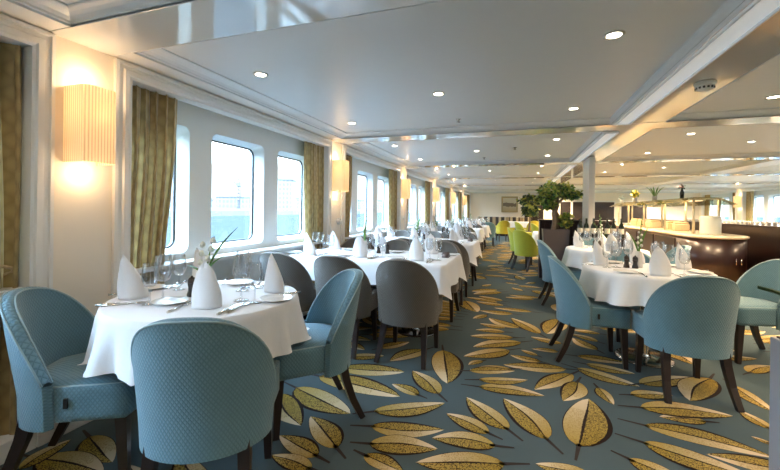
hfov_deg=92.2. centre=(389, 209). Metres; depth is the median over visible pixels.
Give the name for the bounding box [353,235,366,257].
folded napkin
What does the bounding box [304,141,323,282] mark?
window curtain
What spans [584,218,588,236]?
wine bottle
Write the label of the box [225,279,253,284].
plate
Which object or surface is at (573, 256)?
tablecloth
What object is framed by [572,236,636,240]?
countertop
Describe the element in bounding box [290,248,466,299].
tablecloth
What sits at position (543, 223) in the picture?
divider
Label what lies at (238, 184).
crane
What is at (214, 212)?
shore
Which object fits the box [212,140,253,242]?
window
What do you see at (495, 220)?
banquette
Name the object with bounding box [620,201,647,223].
window
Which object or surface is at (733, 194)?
window curtain
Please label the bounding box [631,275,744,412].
dining chair
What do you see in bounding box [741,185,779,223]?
window surround
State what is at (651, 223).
bread basket
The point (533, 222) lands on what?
dining chair
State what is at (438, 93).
recessed light
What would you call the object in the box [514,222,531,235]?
dining chair
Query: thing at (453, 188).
window surround
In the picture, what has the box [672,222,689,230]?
bread basket
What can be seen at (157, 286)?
plate
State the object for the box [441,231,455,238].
dining chair
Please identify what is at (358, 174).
window
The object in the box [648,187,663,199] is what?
potted flower
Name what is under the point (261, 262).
bowl
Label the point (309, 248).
folded napkin
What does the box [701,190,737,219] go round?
window surround
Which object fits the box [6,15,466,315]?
wall
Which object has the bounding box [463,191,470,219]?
window surround
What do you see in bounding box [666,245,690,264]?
wine glass
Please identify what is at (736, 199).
wall sconce
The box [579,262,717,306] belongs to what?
tablecloth
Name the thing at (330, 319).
dining chair
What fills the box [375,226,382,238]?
folded napkin
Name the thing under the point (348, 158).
window curtain
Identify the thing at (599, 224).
wine bottle
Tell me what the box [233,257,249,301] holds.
wine glass
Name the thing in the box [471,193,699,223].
wall
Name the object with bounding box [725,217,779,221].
water
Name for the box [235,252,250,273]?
bowl
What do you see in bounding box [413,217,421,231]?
flower vase
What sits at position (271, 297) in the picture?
plate
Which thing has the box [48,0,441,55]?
beam
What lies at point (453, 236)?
folded napkin
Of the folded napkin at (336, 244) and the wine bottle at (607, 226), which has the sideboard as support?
the wine bottle at (607, 226)
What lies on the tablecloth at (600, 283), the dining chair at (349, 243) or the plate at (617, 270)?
the plate at (617, 270)
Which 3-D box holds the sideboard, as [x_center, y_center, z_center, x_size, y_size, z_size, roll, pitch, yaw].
[3.323,0.831,5.851,0.840,0.765,0.307,1,0,19]
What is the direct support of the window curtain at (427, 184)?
hanging from the wall at (82, 244)
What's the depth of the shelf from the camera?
8.10 m
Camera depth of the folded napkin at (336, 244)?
4.41 m
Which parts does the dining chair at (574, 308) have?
leg, leg, backrest, seat, leg, leg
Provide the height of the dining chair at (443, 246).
0.851 m
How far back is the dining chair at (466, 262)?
4.93 m
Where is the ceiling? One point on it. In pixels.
(498, 65)
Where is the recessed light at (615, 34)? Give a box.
[603,30,625,39]
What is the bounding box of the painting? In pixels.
[501,196,517,211]
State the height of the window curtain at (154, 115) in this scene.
2.035 m
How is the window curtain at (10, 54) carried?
hanging from the wall at (82, 244)
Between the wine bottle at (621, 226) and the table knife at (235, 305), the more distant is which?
the wine bottle at (621, 226)
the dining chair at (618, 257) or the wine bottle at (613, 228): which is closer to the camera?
the dining chair at (618, 257)
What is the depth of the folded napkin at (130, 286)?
1.91 m
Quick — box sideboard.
[572,236,636,246]
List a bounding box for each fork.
[166,301,190,312]
[281,291,300,293]
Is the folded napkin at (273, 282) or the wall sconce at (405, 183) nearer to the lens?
the folded napkin at (273, 282)
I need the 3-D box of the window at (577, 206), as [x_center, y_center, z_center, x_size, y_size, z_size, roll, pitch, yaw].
[9.025,0.117,18.032,0.530,1.060,0.050,1,0,19]
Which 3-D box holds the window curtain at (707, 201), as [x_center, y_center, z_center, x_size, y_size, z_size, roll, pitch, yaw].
[13.504,0.338,15.956,0.105,2.035,0.440,1,0,19]
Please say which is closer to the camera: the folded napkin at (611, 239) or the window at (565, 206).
the folded napkin at (611, 239)
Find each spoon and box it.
[101,301,146,306]
[226,302,248,313]
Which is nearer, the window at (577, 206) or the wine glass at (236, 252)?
the wine glass at (236, 252)
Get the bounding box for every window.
[166,147,175,247]
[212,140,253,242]
[277,155,302,235]
[357,174,366,227]
[377,179,383,225]
[419,188,420,219]
[559,201,571,218]
[572,201,582,219]
[595,201,614,220]
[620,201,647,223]
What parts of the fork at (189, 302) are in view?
handle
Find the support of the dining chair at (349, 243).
on the floor
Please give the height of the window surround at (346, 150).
2.015 m
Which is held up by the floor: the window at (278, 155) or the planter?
the planter
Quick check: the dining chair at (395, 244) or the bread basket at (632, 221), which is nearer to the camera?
the dining chair at (395, 244)
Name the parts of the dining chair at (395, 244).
backrest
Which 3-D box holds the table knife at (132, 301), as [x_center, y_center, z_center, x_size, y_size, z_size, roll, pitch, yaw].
[-1.295,0.454,1.820,0.215,0.012,0.012,1,0,-27]
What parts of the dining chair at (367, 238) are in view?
backrest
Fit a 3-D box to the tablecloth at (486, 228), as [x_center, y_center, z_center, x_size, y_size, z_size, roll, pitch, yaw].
[2.464,0.673,11.858,1.412,0.329,1.130,1,0,19]
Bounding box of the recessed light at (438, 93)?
[432,91,444,95]
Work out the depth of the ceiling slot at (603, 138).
4.92 m
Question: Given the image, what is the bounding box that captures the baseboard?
[0,311,308,464]
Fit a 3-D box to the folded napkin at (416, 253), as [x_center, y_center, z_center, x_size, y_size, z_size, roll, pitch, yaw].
[0.249,0.367,3.510,0.141,0.222,0.095,1,0,16]
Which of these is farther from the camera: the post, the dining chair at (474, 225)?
the dining chair at (474, 225)
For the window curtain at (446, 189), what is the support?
hanging from the wall at (82, 244)
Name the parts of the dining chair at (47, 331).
leg, backrest, leg, seat, leg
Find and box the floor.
[0,236,779,469]
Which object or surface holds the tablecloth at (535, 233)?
on the dining table
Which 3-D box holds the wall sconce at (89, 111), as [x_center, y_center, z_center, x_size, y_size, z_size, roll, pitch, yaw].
[-1.636,-0.454,2.055,0.172,0.405,0.174,1,0,19]
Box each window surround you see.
[0,13,55,296]
[111,58,332,298]
[340,144,401,244]
[404,168,432,230]
[434,180,450,225]
[451,186,462,222]
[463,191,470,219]
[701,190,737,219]
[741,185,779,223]
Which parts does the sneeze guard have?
post, post, post, post, post, post, post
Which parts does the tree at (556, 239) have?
planter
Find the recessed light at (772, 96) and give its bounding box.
[764,95,779,98]
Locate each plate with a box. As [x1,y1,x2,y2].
[146,284,165,290]
[151,296,190,304]
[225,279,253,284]
[259,294,292,301]
[286,250,302,252]
[335,253,350,255]
[388,256,404,258]
[389,250,403,252]
[609,260,623,263]
[614,269,637,273]
[686,270,713,273]
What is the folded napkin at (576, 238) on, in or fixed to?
on the tablecloth at (573, 256)
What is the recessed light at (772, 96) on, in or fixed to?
in the ceiling
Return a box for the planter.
[757,285,779,469]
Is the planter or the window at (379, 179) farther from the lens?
the window at (379, 179)
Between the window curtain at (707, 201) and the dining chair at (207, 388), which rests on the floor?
the dining chair at (207, 388)
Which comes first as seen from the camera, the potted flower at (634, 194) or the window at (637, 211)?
the potted flower at (634, 194)
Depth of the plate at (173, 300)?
1.86 m
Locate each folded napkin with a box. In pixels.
[117,254,148,299]
[191,260,221,309]
[192,247,215,276]
[264,253,284,292]
[304,232,316,254]
[329,231,339,248]
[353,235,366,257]
[374,232,385,251]
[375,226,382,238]
[387,224,394,236]
[409,237,423,260]
[411,227,418,239]
[421,226,428,238]
[425,233,437,253]
[429,221,434,230]
[449,228,458,241]
[456,227,463,239]
[573,230,583,246]
[592,240,608,264]
[597,230,606,242]
[605,233,618,251]
[625,231,631,248]
[629,241,644,263]
[649,246,671,275]
[675,243,691,269]
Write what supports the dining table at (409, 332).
on the floor
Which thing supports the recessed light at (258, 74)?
in the ceiling
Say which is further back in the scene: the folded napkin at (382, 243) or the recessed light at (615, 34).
the folded napkin at (382, 243)
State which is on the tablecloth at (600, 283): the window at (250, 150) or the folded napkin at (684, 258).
the folded napkin at (684, 258)
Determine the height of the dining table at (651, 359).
0.748 m
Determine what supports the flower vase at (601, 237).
on the tablecloth at (573, 256)
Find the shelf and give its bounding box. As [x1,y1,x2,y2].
[618,197,717,203]
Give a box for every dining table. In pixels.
[398,326,433,337]
[614,306,675,368]
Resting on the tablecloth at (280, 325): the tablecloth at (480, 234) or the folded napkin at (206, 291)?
the folded napkin at (206, 291)
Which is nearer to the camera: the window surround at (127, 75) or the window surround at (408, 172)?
the window surround at (127, 75)
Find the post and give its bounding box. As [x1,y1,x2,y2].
[582,157,594,236]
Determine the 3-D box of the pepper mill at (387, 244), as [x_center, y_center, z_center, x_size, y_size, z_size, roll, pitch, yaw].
[-0.027,0.420,4.019,0.048,0.110,0.047,1,0,19]
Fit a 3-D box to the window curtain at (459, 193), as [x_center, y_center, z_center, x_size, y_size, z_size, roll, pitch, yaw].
[2.998,0.202,16.262,0.105,2.035,0.440,1,0,19]
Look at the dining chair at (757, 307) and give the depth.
3.24 m
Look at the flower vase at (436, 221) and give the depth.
7.93 m
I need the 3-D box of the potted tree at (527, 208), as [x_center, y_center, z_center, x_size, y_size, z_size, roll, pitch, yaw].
[5.395,0.322,14.604,0.975,1.956,0.796,1,0,19]
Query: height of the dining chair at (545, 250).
0.851 m
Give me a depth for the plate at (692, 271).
2.98 m
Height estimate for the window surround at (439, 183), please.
2.015 m
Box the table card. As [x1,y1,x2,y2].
[442,252,449,257]
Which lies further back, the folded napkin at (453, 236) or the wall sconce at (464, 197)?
the wall sconce at (464, 197)
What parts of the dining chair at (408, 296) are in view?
leg, leg, backrest, leg, leg, seat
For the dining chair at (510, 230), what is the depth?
8.69 m
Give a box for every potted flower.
[618,195,624,202]
[630,189,640,201]
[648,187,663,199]
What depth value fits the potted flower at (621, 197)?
11.75 m
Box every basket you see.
[630,219,638,224]
[637,219,648,225]
[645,220,660,227]
[666,221,678,229]
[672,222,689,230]
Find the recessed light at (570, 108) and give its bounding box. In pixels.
[567,107,579,109]
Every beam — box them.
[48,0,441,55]
[330,115,779,143]
[401,156,779,167]
[432,173,779,178]
[451,183,779,185]
[535,189,699,189]
[611,0,779,125]
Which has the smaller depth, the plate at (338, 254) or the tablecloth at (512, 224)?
the plate at (338, 254)
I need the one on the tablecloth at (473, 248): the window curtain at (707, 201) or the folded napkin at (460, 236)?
the folded napkin at (460, 236)
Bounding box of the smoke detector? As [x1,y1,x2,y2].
[693,79,716,91]
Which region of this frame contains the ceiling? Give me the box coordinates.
[0,0,779,192]
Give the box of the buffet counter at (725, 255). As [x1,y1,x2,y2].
[616,224,749,282]
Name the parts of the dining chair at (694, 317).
seat, leg, leg, backrest, leg, leg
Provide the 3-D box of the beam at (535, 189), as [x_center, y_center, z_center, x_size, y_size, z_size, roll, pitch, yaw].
[7.918,-0.897,15.081,10.500,0.220,0.320,1,0,19]
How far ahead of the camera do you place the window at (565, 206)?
18.18 m
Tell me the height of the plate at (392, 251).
0.014 m
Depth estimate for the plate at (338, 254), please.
3.85 m
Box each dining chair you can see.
[0,287,136,469]
[130,317,279,469]
[259,252,315,311]
[272,269,364,440]
[314,255,377,358]
[340,238,370,248]
[362,237,376,288]
[371,239,410,287]
[374,259,442,369]
[394,230,410,236]
[398,238,423,250]
[419,231,443,237]
[424,241,462,321]
[436,240,469,304]
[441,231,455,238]
[461,227,472,231]
[462,232,478,285]
[472,224,481,243]
[481,222,486,248]
[485,222,495,246]
[496,221,509,241]
[507,227,531,264]
[510,230,537,271]
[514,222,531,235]
[525,221,538,230]
[530,223,537,232]
[537,240,581,305]
[548,255,630,369]
[573,237,596,245]
[607,249,650,341]
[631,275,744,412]
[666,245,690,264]
[734,259,779,363]
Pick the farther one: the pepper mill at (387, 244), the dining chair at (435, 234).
the dining chair at (435, 234)
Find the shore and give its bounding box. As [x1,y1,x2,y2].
[169,208,418,216]
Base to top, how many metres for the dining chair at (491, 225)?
0.851 m
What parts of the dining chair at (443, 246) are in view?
backrest, leg, seat, leg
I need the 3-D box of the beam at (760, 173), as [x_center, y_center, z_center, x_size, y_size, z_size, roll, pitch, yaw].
[5.942,-0.923,9.247,10.500,0.220,0.320,1,0,19]
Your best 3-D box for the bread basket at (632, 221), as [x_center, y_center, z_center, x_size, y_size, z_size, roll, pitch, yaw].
[7.195,0.369,10.970,0.260,0.190,0.182,1,0,-27]
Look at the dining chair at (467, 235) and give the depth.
6.47 m
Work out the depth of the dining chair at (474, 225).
10.62 m
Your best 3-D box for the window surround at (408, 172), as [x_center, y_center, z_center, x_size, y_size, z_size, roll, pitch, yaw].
[0.686,0.131,9.417,0.202,2.015,2.770,1,0,19]
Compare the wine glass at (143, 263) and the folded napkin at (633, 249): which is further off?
the folded napkin at (633, 249)
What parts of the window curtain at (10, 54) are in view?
tieback cord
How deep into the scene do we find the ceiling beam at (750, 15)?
2.02 m
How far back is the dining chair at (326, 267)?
3.16 m
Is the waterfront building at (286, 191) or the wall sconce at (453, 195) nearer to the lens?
the wall sconce at (453, 195)
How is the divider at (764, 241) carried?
on the floor
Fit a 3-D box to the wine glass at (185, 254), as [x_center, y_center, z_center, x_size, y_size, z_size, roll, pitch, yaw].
[-1.205,0.360,2.145,0.074,0.200,0.074,1,0,-2]
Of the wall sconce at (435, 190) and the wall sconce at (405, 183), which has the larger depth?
the wall sconce at (435, 190)
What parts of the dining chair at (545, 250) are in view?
leg, leg, backrest, seat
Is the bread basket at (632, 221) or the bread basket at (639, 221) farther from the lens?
the bread basket at (632, 221)
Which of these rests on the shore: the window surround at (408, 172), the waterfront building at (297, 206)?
the waterfront building at (297, 206)
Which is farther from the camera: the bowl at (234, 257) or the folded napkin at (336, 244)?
the folded napkin at (336, 244)
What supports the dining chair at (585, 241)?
on the floor
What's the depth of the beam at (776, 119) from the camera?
4.07 m
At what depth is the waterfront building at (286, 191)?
244.86 m
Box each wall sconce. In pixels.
[63,83,115,165]
[332,160,348,191]
[401,179,410,198]
[433,188,439,201]
[451,193,455,203]
[463,196,466,204]
[733,196,741,206]
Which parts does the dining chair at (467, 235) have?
backrest, leg, leg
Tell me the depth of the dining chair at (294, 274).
3.32 m
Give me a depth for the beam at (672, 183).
11.96 m
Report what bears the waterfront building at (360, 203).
on the shore
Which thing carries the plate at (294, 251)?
on the tablecloth at (446, 272)
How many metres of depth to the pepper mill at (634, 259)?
3.18 m
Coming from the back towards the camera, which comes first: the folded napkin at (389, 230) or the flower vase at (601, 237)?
the folded napkin at (389, 230)
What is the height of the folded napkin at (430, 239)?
0.222 m
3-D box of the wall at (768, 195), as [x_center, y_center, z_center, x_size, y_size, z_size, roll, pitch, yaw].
[10.068,0.191,5.511,0.340,2.340,23.300,1,0,19]
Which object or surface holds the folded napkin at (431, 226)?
on the tablecloth
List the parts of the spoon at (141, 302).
handle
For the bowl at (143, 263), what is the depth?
1.81 m
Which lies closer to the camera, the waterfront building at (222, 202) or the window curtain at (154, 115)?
the window curtain at (154, 115)
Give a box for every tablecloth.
[78,280,310,385]
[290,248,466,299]
[384,237,481,265]
[446,227,484,241]
[462,225,490,237]
[508,221,528,227]
[532,231,537,245]
[561,245,650,269]
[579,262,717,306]
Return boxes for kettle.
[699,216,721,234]
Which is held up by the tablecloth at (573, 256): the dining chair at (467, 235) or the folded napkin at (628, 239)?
the folded napkin at (628, 239)
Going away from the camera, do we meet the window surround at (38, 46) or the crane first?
the window surround at (38, 46)
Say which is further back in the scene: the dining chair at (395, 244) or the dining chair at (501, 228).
the dining chair at (501, 228)
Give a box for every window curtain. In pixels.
[0,42,21,435]
[130,85,177,283]
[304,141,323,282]
[345,155,351,240]
[388,169,396,231]
[425,181,429,224]
[445,188,448,224]
[458,192,460,220]
[467,195,468,219]
[704,195,709,215]
[732,193,734,223]
[746,191,753,220]
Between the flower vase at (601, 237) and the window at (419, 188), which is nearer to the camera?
the flower vase at (601, 237)
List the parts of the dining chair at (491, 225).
backrest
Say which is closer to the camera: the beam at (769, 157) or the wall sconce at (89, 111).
the wall sconce at (89, 111)
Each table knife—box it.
[95,301,148,305]
[216,303,240,315]
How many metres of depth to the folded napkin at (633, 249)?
3.48 m
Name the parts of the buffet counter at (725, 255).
door panel, door panel, door panel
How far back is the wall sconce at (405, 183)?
7.82 m
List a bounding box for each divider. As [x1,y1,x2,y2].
[538,219,615,277]
[639,218,779,270]
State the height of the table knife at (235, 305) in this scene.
0.012 m
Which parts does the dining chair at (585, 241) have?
backrest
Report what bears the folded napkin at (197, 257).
on the tablecloth at (280, 325)
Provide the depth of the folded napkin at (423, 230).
6.19 m
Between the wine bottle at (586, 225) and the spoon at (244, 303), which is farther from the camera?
the wine bottle at (586, 225)
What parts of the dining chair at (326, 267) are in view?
backrest, leg, leg, seat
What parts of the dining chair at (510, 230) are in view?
backrest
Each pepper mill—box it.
[187,276,194,296]
[376,243,380,252]
[385,243,389,253]
[623,255,629,267]
[632,255,638,268]
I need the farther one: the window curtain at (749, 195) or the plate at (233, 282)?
the window curtain at (749, 195)
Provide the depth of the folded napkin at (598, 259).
3.39 m
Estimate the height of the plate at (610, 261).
0.014 m
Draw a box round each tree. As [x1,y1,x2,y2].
[516,193,540,231]
[535,180,583,284]
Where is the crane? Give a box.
[223,171,241,208]
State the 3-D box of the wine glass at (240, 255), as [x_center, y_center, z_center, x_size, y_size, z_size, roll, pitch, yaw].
[-0.862,0.364,2.237,0.074,0.200,0.074,1,0,1]
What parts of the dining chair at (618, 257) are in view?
leg, backrest, seat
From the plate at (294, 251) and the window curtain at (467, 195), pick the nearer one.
the plate at (294, 251)
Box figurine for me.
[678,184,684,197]
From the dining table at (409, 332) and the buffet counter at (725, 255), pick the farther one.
the buffet counter at (725, 255)
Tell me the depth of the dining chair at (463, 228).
8.67 m
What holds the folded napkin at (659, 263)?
on the tablecloth at (600, 283)
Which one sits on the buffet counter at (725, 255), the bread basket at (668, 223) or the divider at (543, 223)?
the bread basket at (668, 223)
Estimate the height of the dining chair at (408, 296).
0.851 m
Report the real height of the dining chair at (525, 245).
0.851 m
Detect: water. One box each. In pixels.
[166,213,418,245]
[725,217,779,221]
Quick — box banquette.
[477,216,531,235]
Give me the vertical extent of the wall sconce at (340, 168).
0.405 m
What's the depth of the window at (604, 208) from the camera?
17.64 m
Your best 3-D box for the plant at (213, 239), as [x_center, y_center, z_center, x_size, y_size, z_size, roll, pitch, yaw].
[-0.992,0.280,2.077,0.275,0.364,0.064,1,0,2]
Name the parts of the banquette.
backrest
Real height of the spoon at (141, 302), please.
0.011 m
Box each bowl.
[141,263,158,286]
[233,257,249,281]
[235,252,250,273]
[247,262,262,285]
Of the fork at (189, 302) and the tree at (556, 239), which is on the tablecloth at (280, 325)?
the fork at (189, 302)
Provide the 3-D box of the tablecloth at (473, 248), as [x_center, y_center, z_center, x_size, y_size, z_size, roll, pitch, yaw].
[0.518,0.637,5.905,1.782,0.307,1.133,1,0,19]
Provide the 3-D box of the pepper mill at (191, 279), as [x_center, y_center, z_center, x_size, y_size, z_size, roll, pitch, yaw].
[-1.052,0.407,1.991,0.048,0.110,0.047,1,0,19]
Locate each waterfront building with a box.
[170,198,213,208]
[215,196,249,208]
[277,179,296,210]
[295,198,299,208]
[357,200,381,209]
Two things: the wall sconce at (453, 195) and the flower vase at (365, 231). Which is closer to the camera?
the flower vase at (365, 231)
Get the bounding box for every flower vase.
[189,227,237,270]
[364,214,367,253]
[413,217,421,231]
[434,217,438,231]
[595,214,611,247]
[629,216,648,267]
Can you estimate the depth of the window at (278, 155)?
4.73 m
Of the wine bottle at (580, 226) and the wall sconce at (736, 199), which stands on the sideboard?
the wine bottle at (580, 226)
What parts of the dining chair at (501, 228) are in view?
backrest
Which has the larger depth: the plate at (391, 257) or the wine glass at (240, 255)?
the plate at (391, 257)
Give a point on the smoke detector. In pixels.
(705, 85)
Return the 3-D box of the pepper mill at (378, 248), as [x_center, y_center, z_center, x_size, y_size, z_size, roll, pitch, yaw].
[-0.122,0.419,4.051,0.048,0.110,0.047,1,0,19]
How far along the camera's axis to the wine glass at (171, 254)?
2.17 m
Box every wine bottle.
[577,218,582,236]
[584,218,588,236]
[591,218,595,237]
[597,218,602,237]
[604,219,609,237]
[611,219,615,237]
[618,219,623,238]
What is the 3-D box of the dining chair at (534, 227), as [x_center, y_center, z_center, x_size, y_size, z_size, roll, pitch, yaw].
[4.827,0.876,12.073,0.604,0.851,0.545,1,0,0]
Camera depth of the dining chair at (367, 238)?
5.23 m
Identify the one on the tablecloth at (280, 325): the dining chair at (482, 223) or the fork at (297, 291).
the fork at (297, 291)
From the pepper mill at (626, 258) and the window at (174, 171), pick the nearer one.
the window at (174, 171)
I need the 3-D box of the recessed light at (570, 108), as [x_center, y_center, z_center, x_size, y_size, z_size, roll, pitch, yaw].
[1.686,-0.924,3.445,0.108,0.008,0.108,1,0,19]
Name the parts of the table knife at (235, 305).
handle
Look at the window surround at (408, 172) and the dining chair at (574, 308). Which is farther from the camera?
the window surround at (408, 172)
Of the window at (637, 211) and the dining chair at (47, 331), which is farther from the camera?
the window at (637, 211)
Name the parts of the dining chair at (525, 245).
leg, backrest, leg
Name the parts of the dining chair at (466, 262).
backrest, leg, leg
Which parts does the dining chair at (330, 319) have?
leg, seat, backrest, leg, leg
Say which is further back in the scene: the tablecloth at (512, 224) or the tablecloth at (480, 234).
the tablecloth at (512, 224)
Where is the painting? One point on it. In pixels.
(508, 203)
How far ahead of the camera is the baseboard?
1.90 m
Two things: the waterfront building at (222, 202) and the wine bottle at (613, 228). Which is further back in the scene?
the waterfront building at (222, 202)
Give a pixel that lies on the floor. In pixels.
(493, 394)
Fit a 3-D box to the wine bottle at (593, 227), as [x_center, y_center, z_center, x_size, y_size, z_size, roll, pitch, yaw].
[3.190,0.293,5.876,0.074,0.305,0.075,1,0,40]
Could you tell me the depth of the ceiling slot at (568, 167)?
7.90 m
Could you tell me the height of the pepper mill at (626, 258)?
0.110 m
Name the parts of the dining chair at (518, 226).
backrest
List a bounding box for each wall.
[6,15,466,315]
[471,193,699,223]
[699,185,779,225]
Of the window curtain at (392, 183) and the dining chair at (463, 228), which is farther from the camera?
the dining chair at (463, 228)
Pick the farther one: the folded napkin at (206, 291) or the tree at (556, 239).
the tree at (556, 239)
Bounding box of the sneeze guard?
[611,197,733,233]
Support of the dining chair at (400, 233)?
on the floor
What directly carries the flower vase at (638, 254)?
on the tablecloth at (600, 283)
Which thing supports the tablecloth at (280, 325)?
on the dining table
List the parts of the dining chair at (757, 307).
leg, seat, leg, backrest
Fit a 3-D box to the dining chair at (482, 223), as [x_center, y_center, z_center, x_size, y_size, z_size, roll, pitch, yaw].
[2.956,0.852,12.406,0.545,0.851,0.604,1,0,19]
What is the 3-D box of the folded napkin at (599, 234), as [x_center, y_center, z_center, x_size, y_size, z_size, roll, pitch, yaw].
[2.953,0.400,5.196,0.140,0.228,0.095,1,0,21]
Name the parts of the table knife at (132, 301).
handle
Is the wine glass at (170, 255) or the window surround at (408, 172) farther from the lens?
the window surround at (408, 172)
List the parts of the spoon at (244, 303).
handle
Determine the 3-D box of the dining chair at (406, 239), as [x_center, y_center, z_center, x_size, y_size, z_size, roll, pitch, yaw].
[0.266,0.817,5.331,0.545,0.851,0.604,1,0,19]
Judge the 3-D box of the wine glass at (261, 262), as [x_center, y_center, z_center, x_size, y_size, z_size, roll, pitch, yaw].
[-0.674,0.366,1.872,0.074,0.200,0.074,1,0,17]
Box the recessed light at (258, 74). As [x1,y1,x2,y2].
[253,72,268,77]
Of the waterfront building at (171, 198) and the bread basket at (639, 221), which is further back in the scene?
the waterfront building at (171, 198)
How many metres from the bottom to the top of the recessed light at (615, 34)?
0.008 m
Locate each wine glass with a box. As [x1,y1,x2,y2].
[141,263,158,305]
[154,255,172,281]
[158,254,172,288]
[172,254,186,290]
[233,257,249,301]
[235,252,250,291]
[239,255,251,287]
[247,262,262,303]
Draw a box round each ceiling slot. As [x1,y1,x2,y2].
[554,164,576,177]
[570,131,618,162]
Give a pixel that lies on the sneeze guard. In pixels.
(684, 200)

